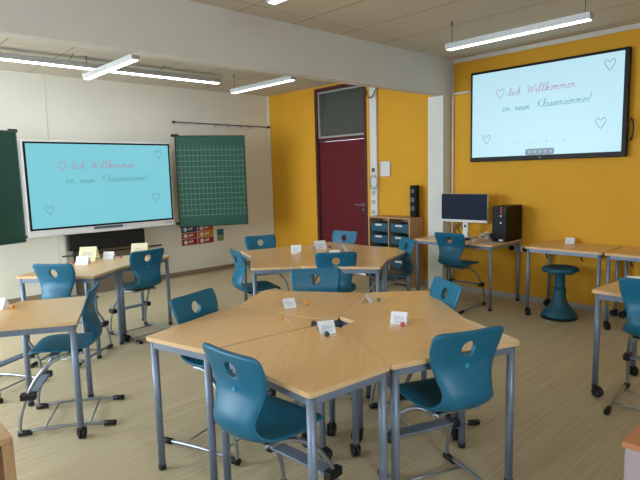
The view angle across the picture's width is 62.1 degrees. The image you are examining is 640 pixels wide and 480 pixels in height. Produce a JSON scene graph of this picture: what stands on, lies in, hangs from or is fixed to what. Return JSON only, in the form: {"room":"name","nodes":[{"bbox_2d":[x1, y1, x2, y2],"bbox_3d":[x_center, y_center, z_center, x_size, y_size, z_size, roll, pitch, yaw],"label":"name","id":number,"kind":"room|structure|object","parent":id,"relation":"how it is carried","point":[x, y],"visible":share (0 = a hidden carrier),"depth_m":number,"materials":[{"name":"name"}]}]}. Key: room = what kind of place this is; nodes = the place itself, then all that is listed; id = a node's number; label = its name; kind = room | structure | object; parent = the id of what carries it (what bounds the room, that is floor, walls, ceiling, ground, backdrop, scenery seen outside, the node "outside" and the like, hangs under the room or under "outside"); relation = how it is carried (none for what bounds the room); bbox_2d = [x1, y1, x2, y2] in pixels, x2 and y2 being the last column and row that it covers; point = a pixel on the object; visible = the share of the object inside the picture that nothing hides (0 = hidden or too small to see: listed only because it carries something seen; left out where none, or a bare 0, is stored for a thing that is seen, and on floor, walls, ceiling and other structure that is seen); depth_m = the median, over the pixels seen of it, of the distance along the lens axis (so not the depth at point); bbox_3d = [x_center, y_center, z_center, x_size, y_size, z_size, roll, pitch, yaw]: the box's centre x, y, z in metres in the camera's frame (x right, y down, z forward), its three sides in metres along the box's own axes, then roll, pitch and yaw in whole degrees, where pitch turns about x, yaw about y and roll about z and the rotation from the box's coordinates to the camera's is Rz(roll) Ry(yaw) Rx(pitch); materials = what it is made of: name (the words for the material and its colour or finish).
{"room":"classroom","nodes":[
{"label":"classroom","id":0,"kind":"room"},
{"bbox_2d":[0,70,271,299],"bbox_3d":[-4.023,-0.663,6.940,8.528,3.000,0.100,-8,10,-43],"label":"wall","id":1,"kind":"structure","parent":0,"point":[78,109],"depth_m":8.05,"materials":[{"name":"beige paint"}]},
{"bbox_2d":[42,74,59,263],"bbox_3d":[-3.635,-0.744,7.229,0.012,2.930,0.004,-8,10,-43],"label":"trim","id":2,"kind":"structure","parent":1,"relation":"attached to","point":[42,74],"depth_m":7.11,"materials":[{"name":"grey paint"}]},
{"bbox_2d":[8,261,249,304],"bbox_3d":[-3.945,0.795,7.081,8.528,0.070,0.015,-8,10,-43],"label":"baseboard","id":3,"kind":"structure","parent":1,"relation":"attached to","point":[171,275],"depth_m":8.70,"materials":[{"name":"brown wood"}]},
{"bbox_2d":[181,227,197,245],"bbox_3d":[-2.138,-0.070,8.715,0.285,0.309,0.008,-8,10,-43],"label":"poster","id":4,"kind":"object","parent":1,"relation":"attached to","point":[185,235],"visible":0.98,"depth_m":8.71,"materials":[{"name":"paper"}]},
{"bbox_2d":[197,226,213,243],"bbox_3d":[-1.916,-0.102,8.923,0.295,0.309,0.008,-8,10,-43],"label":"poster","id":5,"kind":"object","parent":1,"relation":"attached to","point":[204,233],"visible":0.92,"depth_m":8.92,"materials":[{"name":"paper"}]},
{"bbox_2d":[217,229,223,240],"bbox_3d":[-1.707,-0.090,9.124,0.130,0.200,0.005,-8,10,-43],"label":"notice","id":6,"kind":"object","parent":1,"relation":"attached to","point":[219,231],"visible":1,"depth_m":9.12,"materials":[{"name":"paper"}]},
{"bbox_2d":[172,121,269,128],"bbox_3d":[-1.617,-1.934,8.988,1.906,0.068,0.060,-8,10,-43],"label":"rail","id":7,"kind":"object","parent":1,"relation":"attached to","point":[172,121],"visible":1,"depth_m":8.93,"materials":[{"name":"grey metal"}]},
{"bbox_2d":[267,96,273,233],"bbox_3d":[-0.897,-1.136,9.780,0.030,2.930,0.020,-8,10,-43],"label":"trim","id":8,"kind":"structure","parent":1,"relation":"attached to","point":[267,96],"depth_m":9.75,"materials":[{"name":"beige paint"}]},
{"bbox_2d":[0,265,639,479],"bbox_3d":[-0.397,1.240,3.468,8.878,0.100,10.380,-8,10,-43],"label":"floor","id":9,"kind":"structure","parent":0,"point":[561,431],"depth_m":3.58,"materials":[{"name":"brown wood"}]},
{"bbox_2d":[0,422,16,479],"bbox_3d":[-1.657,1.101,2.021,0.820,0.600,0.448,-8,10,-43],"label":"base cabinet","id":10,"kind":"object","parent":9,"relation":"on","point":[7,458],"visible":1,"depth_m":2.10,"materials":[{"name":"brown wood"}]},
{"bbox_2d":[0,339,42,403],"bbox_3d":[-2.551,0.716,4.093,0.584,0.895,0.449,1,7,17],"label":"chair","id":11,"kind":"object","parent":9,"relation":"on","point":[20,356],"visible":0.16,"depth_m":4.21,"materials":[{"name":"grey metal"}]},
{"bbox_2d":[0,296,93,438],"bbox_3d":[-1.882,0.843,3.485,0.702,0.760,0.734,-4,7,-16],"label":"table","id":12,"kind":"object","parent":9,"relation":"on","point":[55,315],"visible":0.93,"depth_m":3.31,"materials":[{"name":"brown wood"}]},
{"bbox_2d":[0,298,10,309],"bbox_3d":[-2.149,0.422,3.560,0.100,0.070,0.101,-2,7,0],"label":"name card","id":13,"kind":"object","parent":12,"relation":"on","point":[3,301],"visible":0.94,"depth_m":3.55,"materials":[{"name":"white paper"}]},
{"bbox_2d":[16,263,123,358],"bbox_3d":[-2.286,0.655,5.070,0.734,0.760,0.703,0,7,8],"label":"table","id":14,"kind":"object","parent":9,"relation":"on","point":[90,273],"visible":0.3,"depth_m":4.84,"materials":[{"name":"brown wood"}]},
{"bbox_2d":[75,256,90,264],"bbox_3d":[-2.379,0.200,5.339,0.120,0.080,0.115,-2,7,-6],"label":"name card","id":15,"kind":"object","parent":14,"relation":"on","point":[80,260],"visible":1,"depth_m":5.31,"materials":[{"name":"white paper"}]},
{"bbox_2d":[18,281,124,436],"bbox_3d":[-1.676,0.759,3.567,0.584,0.895,0.449,-3,7,-13],"label":"chair","id":16,"kind":"object","parent":9,"relation":"on","point":[55,344],"visible":0.96,"depth_m":3.47,"materials":[{"name":"blue plastic"}]},
{"bbox_2d":[30,264,112,367],"bbox_3d":[-2.251,0.623,4.778,0.449,0.895,0.584,0,7,9],"label":"chair","id":17,"kind":"object","parent":9,"relation":"on","point":[60,286],"visible":0.49,"depth_m":4.58,"materials":[{"name":"blue plastic"}]},
{"bbox_2d":[57,228,161,294],"bbox_3d":[-3.022,-0.239,7.570,1.410,1.950,0.395,-8,10,-43],"label":"stand","id":18,"kind":"object","parent":9,"relation":"on","point":[120,242],"visible":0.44,"depth_m":7.42,"materials":[{"name":"black plastic"}]},
{"bbox_2d":[18,140,173,237],"bbox_3d":[-2.963,-0.735,7.318,2.005,1.225,0.120,-8,10,-43],"label":"display board","id":19,"kind":"object","parent":18,"relation":"attached to","point":[70,187],"visible":1,"depth_m":7.18,"materials":[{"name":"white plastic"}]},
{"bbox_2d":[0,129,27,245],"bbox_3d":[-4.025,-0.613,6.253,0.057,1.417,1.102,2,8,29],"label":"chalkboard wing","id":20,"kind":"object","parent":19,"relation":"attached to","point":[12,222],"visible":0.99,"depth_m":6.57,"materials":[{"name":"green"}]},
{"bbox_2d":[171,134,247,227],"bbox_3d":[-1.701,-0.927,8.269,1.112,1.417,0.057,-4,8,-18],"label":"chalkboard wing","id":21,"kind":"object","parent":19,"relation":"attached to","point":[210,169],"visible":1,"depth_m":8.25,"materials":[{"name":"green"}]},
{"bbox_2d":[84,254,172,341],"bbox_3d":[-2.055,0.579,5.625,0.703,0.760,0.734,2,8,27],"label":"table","id":22,"kind":"object","parent":9,"relation":"on","point":[123,263],"visible":0.4,"depth_m":5.46,"materials":[{"name":"brown wood"}]},
{"bbox_2d":[79,246,99,260],"bbox_3d":[-2.429,0.140,5.590,0.170,0.140,0.202,-3,7,-8],"label":"name card","id":23,"kind":"object","parent":22,"relation":"on","point":[92,252],"visible":0.89,"depth_m":5.55,"materials":[{"name":"yellow paper"}]},
{"bbox_2d":[103,251,115,258],"bbox_3d":[-2.243,0.159,5.658,0.110,0.075,0.108,-2,7,-4],"label":"name card","id":24,"kind":"object","parent":22,"relation":"on","point":[111,254],"visible":1,"depth_m":5.63,"materials":[{"name":"white paper"}]},
{"bbox_2d":[131,243,148,256],"bbox_3d":[-1.957,0.103,5.786,0.170,0.140,0.202,-3,7,-8],"label":"name card","id":25,"kind":"object","parent":22,"relation":"on","point":[134,246],"visible":0.59,"depth_m":5.75,"materials":[{"name":"yellow paper"}]},
{"bbox_2d":[109,248,167,343],"bbox_3d":[-1.835,0.528,5.444,0.584,0.895,0.449,4,9,39],"label":"chair","id":26,"kind":"object","parent":9,"relation":"on","point":[147,274],"visible":0.88,"depth_m":5.33,"materials":[{"name":"blue plastic"}]},
{"bbox_2d":[164,288,275,465],"bbox_3d":[-0.613,0.774,3.222,0.584,0.895,0.449,3,8,30],"label":"chair","id":27,"kind":"object","parent":9,"relation":"on","point":[206,299],"visible":0.32,"depth_m":3.18,"materials":[{"name":"blue plastic"}]},
{"bbox_2d":[146,306,310,479],"bbox_3d":[-0.460,0.864,3.018,0.703,0.760,0.734,3,9,33],"label":"table","id":28,"kind":"object","parent":9,"relation":"on","point":[233,325],"visible":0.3,"depth_m":2.88,"materials":[{"name":"brown wood"}]},
{"bbox_2d":[229,249,280,295],"bbox_3d":[-0.632,0.529,5.184,0.584,0.895,0.449,-5,8,-25],"label":"chair","id":29,"kind":"object","parent":9,"relation":"on","point":[240,266],"visible":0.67,"depth_m":5.04,"materials":[{"name":"blue plastic"}]},
{"bbox_2d":[244,234,288,290],"bbox_3d":[-0.627,0.407,6.159,0.449,0.895,0.584,-5,8,-23],"label":"chair","id":30,"kind":"object","parent":9,"relation":"on","point":[269,241],"visible":0.26,"depth_m":6.24,"materials":[{"name":"blue plastic"}]},
{"bbox_2d":[202,342,342,479],"bbox_3d":[-0.238,0.873,2.357,0.449,0.895,0.584,5,10,42],"label":"chair","id":31,"kind":"object","parent":9,"relation":"on","point":[243,408],"visible":0.93,"depth_m":2.22,"materials":[{"name":"blue plastic"}]},
{"bbox_2d":[241,246,317,301],"bbox_3d":[-0.426,0.505,5.874,0.734,0.760,0.703,-4,8,-22],"label":"table","id":32,"kind":"object","parent":9,"relation":"on","point":[247,254],"visible":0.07,"depth_m":5.84,"materials":[{"name":"brown wood"}]},
{"bbox_2d":[291,245,300,252],"bbox_3d":[-0.260,0.093,5.751,0.110,0.080,0.115,-2,7,0],"label":"name card","id":33,"kind":"object","parent":32,"relation":"on","point":[294,248],"visible":0.99,"depth_m":5.72,"materials":[{"name":"white paper"}]},
{"bbox_2d":[250,254,314,295],"bbox_3d":[-0.336,0.579,5.272,0.703,0.760,0.734,-2,7,-4],"label":"table","id":34,"kind":"object","parent":9,"relation":"on","point":[274,264],"visible":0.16,"depth_m":5.03,"materials":[{"name":"brown wood"}]},
{"bbox_2d":[239,290,362,436],"bbox_3d":[-0.134,0.789,3.547,0.734,0.760,0.703,0,7,15],"label":"table","id":35,"kind":"object","parent":9,"relation":"on","point":[322,306],"visible":0.44,"depth_m":3.44,"materials":[{"name":"brown wood"}]},
{"bbox_2d":[281,298,295,308],"bbox_3d":[-0.202,0.399,3.396,0.078,0.055,0.079,-4,8,-22],"label":"name card","id":36,"kind":"object","parent":35,"relation":"on","point":[289,302],"visible":1,"depth_m":3.38,"materials":[{"name":"white paper"}]},
{"bbox_2d":[221,326,389,479],"bbox_3d":[-0.014,0.908,2.570,0.703,0.760,0.734,-7,9,-38],"label":"table","id":37,"kind":"object","parent":9,"relation":"on","point":[311,368],"visible":0.73,"depth_m":2.36,"materials":[{"name":"brown wood"}]},
{"bbox_2d":[316,320,335,334],"bbox_3d":[0.030,0.460,2.841,0.090,0.060,0.086,-4,7,-16],"label":"name card","id":38,"kind":"object","parent":37,"relation":"on","point":[322,326],"visible":0.98,"depth_m":2.82,"materials":[{"name":"white paper"}]},
{"bbox_2d":[324,331,340,336],"bbox_3d":[0.066,0.487,2.747,0.089,0.027,0.028,0,7,10],"label":"lollipop","id":39,"kind":"object","parent":37,"relation":"on","point":[326,333],"visible":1,"depth_m":2.74,"materials":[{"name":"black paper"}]},
{"bbox_2d":[290,267,351,404],"bbox_3d":[-0.005,0.675,3.884,0.449,0.895,0.584,-2,7,-6],"label":"chair","id":40,"kind":"object","parent":9,"relation":"on","point":[330,277],"visible":0.2,"depth_m":3.99,"materials":[{"name":"blue plastic"}]},
{"bbox_2d":[315,252,356,291],"bbox_3d":[0.150,0.530,5.012,0.449,0.895,0.584,-2,7,-1],"label":"chair","id":41,"kind":"object","parent":9,"relation":"on","point":[322,260],"visible":0.35,"depth_m":4.80,"materials":[{"name":"blue plastic"}]},
{"bbox_2d":[315,230,357,280],"bbox_3d":[0.203,0.352,6.420,0.449,0.895,0.584,5,9,40],"label":"chair","id":42,"kind":"object","parent":9,"relation":"on","point":[337,236],"visible":0.24,"depth_m":6.48,"materials":[{"name":"blue plastic"}]},
{"bbox_2d":[301,242,373,291],"bbox_3d":[0.123,0.457,6.143,0.703,0.760,0.734,-7,9,-40],"label":"table","id":43,"kind":"object","parent":9,"relation":"on","point":[334,245],"visible":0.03,"depth_m":6.08,"materials":[{"name":"brown wood"}]},
{"bbox_2d":[312,240,326,249],"bbox_3d":[-0.006,0.052,5.989,0.130,0.090,0.130,-4,8,-20],"label":"name card","id":44,"kind":"object","parent":43,"relation":"on","point":[321,244],"visible":1,"depth_m":5.96,"materials":[{"name":"white paper"}]},
{"bbox_2d":[301,257,385,291],"bbox_3d":[0.269,0.575,5.169,0.734,0.760,0.703,0,7,14],"label":"table","id":45,"kind":"object","parent":9,"relation":"on","point":[363,264],"visible":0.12,"depth_m":4.86,"materials":[{"name":"brown wood"}]},
{"bbox_2d":[340,247,409,291],"bbox_3d":[0.552,0.500,5.708,0.703,0.760,0.734,3,8,32],"label":"table","id":46,"kind":"object","parent":9,"relation":"on","point":[391,254],"visible":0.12,"depth_m":5.57,"materials":[{"name":"brown wood"}]},
{"bbox_2d":[338,244,347,251],"bbox_3d":[0.242,0.083,5.743,0.108,0.075,0.090,1,8,20],"label":"name card","id":47,"kind":"object","parent":46,"relation":"on","point":[342,245],"visible":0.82,"depth_m":5.74,"materials":[{"name":"white paper"}]},
{"bbox_2d":[367,237,415,292],"bbox_3d":[0.772,0.434,5.651,0.584,0.895,0.449,-3,7,-13],"label":"chair","id":48,"kind":"object","parent":9,"relation":"on","point":[407,268],"visible":0.63,"depth_m":5.62,"materials":[{"name":"blue plastic"}]},
{"bbox_2d":[368,215,422,287],"bbox_3d":[1.081,0.143,7.625,0.316,0.965,0.740,-8,10,-43],"label":"base cabinet","id":49,"kind":"object","parent":9,"relation":"on","point":[384,230],"visible":0.48,"depth_m":7.46,"materials":[{"name":"brown wood"}]},
{"bbox_2d":[371,221,387,231],"bbox_3d":[0.938,-0.198,7.704,0.286,0.125,0.310,-8,10,-43],"label":"tray","id":50,"kind":"object","parent":49,"relation":"on","point":[376,226],"depth_m":7.63,"materials":[{"name":"blue plastic"}]},
{"bbox_2d":[371,232,387,243],"bbox_3d":[0.942,-0.031,7.725,0.286,0.125,0.310,-8,10,-43],"label":"tray","id":51,"kind":"object","parent":49,"relation":"on","point":[376,237],"depth_m":7.66,"materials":[{"name":"blue plastic"}]},
{"bbox_2d":[372,243,387,246],"bbox_3d":[0.946,0.136,7.746,0.286,0.125,0.310,-8,10,-43],"label":"tray","id":52,"kind":"object","parent":49,"relation":"on","point":[373,244],"depth_m":7.75,"materials":[{"name":"blue plastic"}]},
{"bbox_2d":[391,259,401,267],"bbox_3d":[1.199,0.328,7.506,0.286,0.125,0.310,-8,10,-43],"label":"tray","id":53,"kind":"object","parent":49,"relation":"on","point":[398,263],"depth_m":7.45,"materials":[{"name":"blue plastic"}]},
{"bbox_2d":[391,222,408,233],"bbox_3d":[1.186,-0.172,7.443,0.286,0.125,0.310,-8,10,-43],"label":"tray","id":54,"kind":"object","parent":49,"relation":"on","point":[396,227],"depth_m":7.37,"materials":[{"name":"blue plastic"}]},
{"bbox_2d":[391,234,408,245],"bbox_3d":[1.190,-0.005,7.464,0.286,0.125,0.310,-8,10,-43],"label":"tray","id":55,"kind":"object","parent":49,"relation":"on","point":[395,238],"depth_m":7.44,"materials":[{"name":"blue plastic"}]},
{"bbox_2d":[410,185,419,216],"bbox_3d":[1.306,-0.536,7.345,0.108,0.440,0.100,-8,10,-43],"label":"loudspeaker","id":56,"kind":"object","parent":49,"relation":"on","point":[414,189],"visible":1,"depth_m":7.31,"materials":[{"name":"black plastic"}]},
{"bbox_2d":[340,290,463,441],"bbox_3d":[0.468,0.788,3.429,0.703,0.760,0.734,-2,7,-2],"label":"table","id":57,"kind":"object","parent":9,"relation":"on","point":[417,304],"visible":0.43,"depth_m":3.28,"materials":[{"name":"brown wood"}]},
{"bbox_2d":[361,293,372,302],"bbox_3d":[0.303,0.379,3.465,0.075,0.052,0.065,1,8,20],"label":"name card","id":58,"kind":"object","parent":57,"relation":"on","point":[368,297],"visible":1,"depth_m":3.46,"materials":[{"name":"white paper"}]},
{"bbox_2d":[390,311,408,324],"bbox_3d":[0.445,0.431,2.983,0.090,0.060,0.086,1,7,18],"label":"name card","id":59,"kind":"object","parent":57,"relation":"on","point":[396,317],"visible":1,"depth_m":2.96,"materials":[{"name":"white paper"}]},
{"bbox_2d":[369,276,479,425],"bbox_3d":[0.659,0.714,3.435,0.584,0.895,0.449,-3,7,-13],"label":"chair","id":60,"kind":"object","parent":9,"relation":"on","point":[439,285],"visible":0.27,"depth_m":3.39,"materials":[{"name":"blue plastic"}]},
{"bbox_2d":[342,318,519,479],"bbox_3d":[0.542,0.862,2.825,0.734,0.760,0.703,-4,8,-20],"label":"table","id":61,"kind":"object","parent":9,"relation":"on","point":[406,349],"visible":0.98,"depth_m":2.67,"materials":[{"name":"brown wood"}]},
{"bbox_2d":[377,325,503,479],"bbox_3d":[0.609,0.823,2.580,0.449,0.895,0.584,-4,8,-21],"label":"chair","id":62,"kind":"object","parent":9,"relation":"on","point":[460,382],"visible":0.91,"depth_m":2.40,"materials":[{"name":"blue plastic"}]},
{"bbox_2d":[434,232,485,313],"bbox_3d":[1.597,0.342,6.207,0.449,0.895,0.584,6,10,44],"label":"chair","id":63,"kind":"object","parent":9,"relation":"on","point":[450,254],"visible":0.96,"depth_m":6.08,"materials":[{"name":"blue plastic"}]},
{"bbox_2d":[414,235,521,311],"bbox_3d":[1.811,0.360,6.567,0.720,0.760,1.065,-8,10,-43],"label":"computer desk","id":64,"kind":"object","parent":9,"relation":"on","point":[431,240],"visible":0.58,"depth_m":6.36,"materials":[{"name":"brown wood"}]},
{"bbox_2d":[454,222,462,233],"bbox_3d":[1.807,-0.169,6.853,0.061,0.198,0.167,-8,10,-43],"label":"cable tangle","id":65,"kind":"object","parent":64,"relation":"on","point":[457,225],"visible":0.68,"depth_m":6.87,"materials":[{"name":"orange plastic"}]},
{"bbox_2d":[442,194,488,238],"bbox_3d":[1.783,-0.297,6.569,0.610,0.545,0.200,5,10,42],"label":"computer monitor","id":66,"kind":"object","parent":64,"relation":"on","point":[465,208],"visible":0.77,"depth_m":6.53,"materials":[{"name":"white plastic"}]},
{"bbox_2d":[479,231,489,239],"bbox_3d":[1.969,-0.053,6.334,0.086,0.104,0.140,-8,10,-43],"label":"cable tangle","id":67,"kind":"object","parent":64,"relation":"on","point":[486,236],"visible":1,"depth_m":6.31,"materials":[{"name":"white plastic"}]},
{"bbox_2d":[480,241,501,243],"bbox_3d":[1.958,0.025,6.123,0.120,0.006,0.220,-8,10,-43],"label":"paper sheet","id":68,"kind":"object","parent":64,"relation":"on","point":[493,242],"visible":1,"depth_m":6.09,"materials":[{"name":"white paper"}]},
{"bbox_2d":[492,204,521,241],"bbox_3d":[2.199,-0.201,6.253,0.384,0.410,0.180,-8,10,-43],"label":"computer tower","id":69,"kind":"object","parent":64,"relation":"on","point":[506,219],"visible":0.99,"depth_m":6.15,"materials":[{"name":"black plastic"}]},
{"bbox_2d":[540,264,578,321],"bbox_3d":[2.554,0.559,5.671,0.370,0.549,0.370,-8,10,-43],"label":"stool","id":70,"kind":"object","parent":9,"relation":"on","point":[558,309],"visible":1,"depth_m":5.61,"materials":[{"name":"teal plastic"}]},
{"bbox_2d":[525,241,621,324],"bbox_3d":[2.693,0.444,5.712,0.618,0.760,0.796,-8,10,-43],"label":"side table","id":71,"kind":"object","parent":9,"relation":"on","point":[598,251],"visible":0.79,"depth_m":5.63,"materials":[{"name":"brown wood"}]},
{"bbox_2d":[565,237,575,243],"bbox_3d":[2.779,0.004,5.905,0.095,0.060,0.086,4,9,36],"label":"name card","id":72,"kind":"object","parent":71,"relation":"on","point":[567,240],"visible":1,"depth_m":5.89,"materials":[{"name":"white paper"}]},
{"bbox_2d":[591,280,638,397],"bbox_3d":[2.376,0.710,3.650,0.703,0.760,0.734,-8,9,-41],"label":"table","id":73,"kind":"object","parent":9,"relation":"on","point":[610,292],"visible":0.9,"depth_m":3.68,"materials":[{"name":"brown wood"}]},
{"bbox_2d":[626,276,639,278],"bbox_3d":[2.156,0.290,3.627,0.120,0.090,0.130,1,7,17],"label":"name card","id":74,"kind":"object","parent":73,"relation":"on","point":[635,277],"visible":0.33,"depth_m":3.62,"materials":[{"name":"white paper"}]},
{"bbox_2d":[603,277,639,414],"bbox_3d":[2.184,0.671,3.464,0.449,0.895,0.584,5,10,41],"label":"chair","id":75,"kind":"object","parent":9,"relation":"on","point":[629,287],"visible":1,"depth_m":3.40,"materials":[{"name":"blue plastic"}]},
{"bbox_2d":[603,246,639,329],"bbox_3d":[3.244,0.502,5.132,0.618,0.760,0.790,-8,10,-43],"label":"side table","id":76,"kind":"object","parent":9,"relation":"on","point":[626,253],"visible":0.94,"depth_m":5.20,"materials":[{"name":"brown wood"}]},
{"bbox_2d":[622,423,639,479],"bbox_3d":[1.606,1.030,1.900,0.608,0.600,0.798,-8,10,-43],"label":"base cabinet","id":77,"kind":"object","parent":9,"relation":"on","point":[631,443],"visible":1,"depth_m":1.94,"materials":[{"name":"white laminate"}]},
{"bbox_2d":[0,0,639,95],"bbox_3d":[-0.478,-1.835,3.083,8.878,0.100,10.380,-8,10,-43],"label":"ceiling","id":78,"kind":"structure","parent":0,"point":[421,26],"depth_m":5.27,"materials":[{"name":"white paint"}]},
{"bbox_2d":[0,52,104,69],"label":"lamp","id":79,"kind":"object","parent":78,"relation":"attached to","point":[21,58],"depth_m":5.88,"materials":[{"name":"grey"}]},
{"bbox_2d":[82,54,139,79],"bbox_3d":[-2.254,-1.932,5.659,0.090,0.256,1.320,-8,10,-43],"label":"lamp","id":80,"kind":"object","parent":78,"relation":"hanging from","point":[130,58],"visible":0.82,"depth_m":5.57,"materials":[{"name":"grey"}]},
{"bbox_2d":[110,65,220,83],"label":"lamp","id":81,"kind":"object","parent":78,"relation":"attached to","point":[123,70],"depth_m":6.84,"materials":[{"name":"grey"}]},
{"bbox_2d":[0,0,451,95],"bbox_3d":[-1.432,-1.650,4.020,8.528,0.450,0.140,-8,10,-43],"label":"beam","id":82,"kind":"structure","parent":78,"relation":"attached to","point":[177,30],"depth_m":4.48,"materials":[{"name":"grey paint"}]},
{"bbox_2d":[230,74,295,93],"bbox_3d":[-0.781,-2.138,6.996,0.090,0.256,1.320,-8,10,-43],"label":"lamp","id":83,"kind":"object","parent":78,"relation":"hanging from","point":[285,79],"visible":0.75,"depth_m":6.93,"materials":[{"name":"grey"}]},
{"bbox_2d":[232,80,294,93],"bbox_3d":[-0.778,-2.014,7.012,0.056,0.005,1.296,-8,10,-43],"label":"diffuser","id":84,"kind":"object","parent":83,"relation":"attached to","point":[274,82],"depth_m":6.99,"materials":[{"name":"grey plastic"}]},
{"bbox_2d":[266,0,284,3],"bbox_3d":[0.115,-1.675,3.108,0.090,0.256,1.320,-8,10,-43],"label":"lamp","id":85,"kind":"object","parent":78,"relation":"hanging from","point":[267,1],"visible":1,"depth_m":3.55,"materials":[{"name":"grey plastic"}]},
{"bbox_2d":[445,0,593,50],"bbox_3d":[1.682,-1.909,4.650,0.090,0.256,1.320,-8,10,-43],"label":"lamp","id":86,"kind":"object","parent":78,"relation":"hanging from","point":[586,16],"visible":1,"depth_m":4.56,"materials":[{"name":"grey metal"}]},
{"bbox_2d":[447,19,590,50],"bbox_3d":[1.685,-1.785,4.665,0.056,0.005,1.296,-8,10,-43],"label":"diffuser","id":87,"kind":"object","parent":86,"relation":"attached to","point":[568,22],"depth_m":4.60,"materials":[{"name":"white plastic"}]},
{"bbox_2d":[428,95,450,289],"bbox_3d":[1.589,-0.604,7.103,0.168,2.550,0.235,-8,10,-43],"label":"pillar","id":88,"kind":"structure","parent":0,"point":[439,107],"depth_m":7.00,"materials":[{"name":"white paint"}]},
{"bbox_2d":[269,28,639,309],"bbox_3d":[2.661,-0.751,6.243,0.250,3.000,10.280,-8,10,-43],"label":"wall","id":89,"kind":"structure","parent":0,"point":[586,200],"depth_m":6.59,"materials":[{"name":"yellow paint"}]},
{"bbox_2d":[314,84,368,275],"bbox_3d":[0.402,-0.966,8.577,0.254,2.965,1.130,-8,10,-43],"label":"door","id":90,"kind":"structure","parent":89,"relation":"in","point":[339,110],"depth_m":8.50,"materials":[{"name":"red paint"}]},
{"bbox_2d":[369,87,378,215],"bbox_3d":[0.819,-0.847,7.954,0.078,2.860,0.179,-8,10,-43],"label":"duct","id":91,"kind":"object","parent":89,"relation":"attached to","point":[373,102],"depth_m":7.89,"materials":[{"name":"white plastic"}]},
{"bbox_2d":[380,161,390,176],"bbox_3d":[0.962,-1.044,7.807,0.029,0.220,0.180,-8,10,-43],"label":"wall box","id":92,"kind":"object","parent":89,"relation":"attached to","point":[385,166],"visible":1,"depth_m":7.79,"materials":[{"name":"white plastic"}]},
{"bbox_2d":[451,64,453,277],"bbox_3d":[1.745,-0.831,6.996,0.026,2.860,0.026,-8,10,-43],"label":"conduit pipe","id":93,"kind":"object","parent":89,"relation":"attached to","point":[452,64],"visible":0.66,"depth_m":6.92,"materials":[{"name":"white plastic"}]},
{"bbox_2d":[454,90,470,94],"bbox_3d":[1.813,-1.873,6.763,0.028,0.028,0.240,-8,10,-43],"label":"conduit pipe","id":94,"kind":"object","parent":89,"relation":"attached to","point":[463,92],"visible":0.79,"depth_m":6.75,"materials":[{"name":"white plastic"}]},
{"bbox_2d":[509,245,526,251],"bbox_3d":[2.401,0.101,6.413,0.070,0.064,0.240,-8,10,-43],"label":"power strip","id":95,"kind":"object","parent":89,"relation":"attached to","point":[512,247],"visible":0.61,"depth_m":6.43,"materials":[{"name":"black plastic"}]},
{"bbox_2d":[460,285,626,316],"bbox_3d":[3.946,0.858,4.921,0.015,0.070,6.370,-8,10,-43],"label":"baseboard","id":96,"kind":"structure","parent":89,"relation":"attached to","point":[573,305],"depth_m":6.44,"materials":[{"name":"wood"}]},
{"bbox_2d":[452,23,639,63],"bbox_3d":[3.881,-2.058,4.546,0.012,0.050,6.340,-8,10,-43],"label":"trim","id":97,"kind":"structure","parent":89,"relation":"attached to","point":[637,25],"depth_m":5.91,"materials":[{"name":"grey paint"}]},
{"bbox_2d":[470,46,631,161],"bbox_3d":[2.521,-1.461,6.035,0.087,1.088,1.783,-8,10,-43],"label":"wall screen","id":98,"kind":"object","parent":89,"relation":"attached to","point":[578,106],"visible":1,"depth_m":5.89,"materials":[{"name":"black glass"}]},
{"bbox_2d":[629,118,633,140],"bbox_3d":[3.167,-1.123,5.398,0.016,0.231,0.062,-1,7,2],"label":"cable","id":99,"kind":"object","parent":98,"relation":"attached to","point":[632,120],"visible":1,"depth_m":5.38,"materials":[{"name":"black plastic"}]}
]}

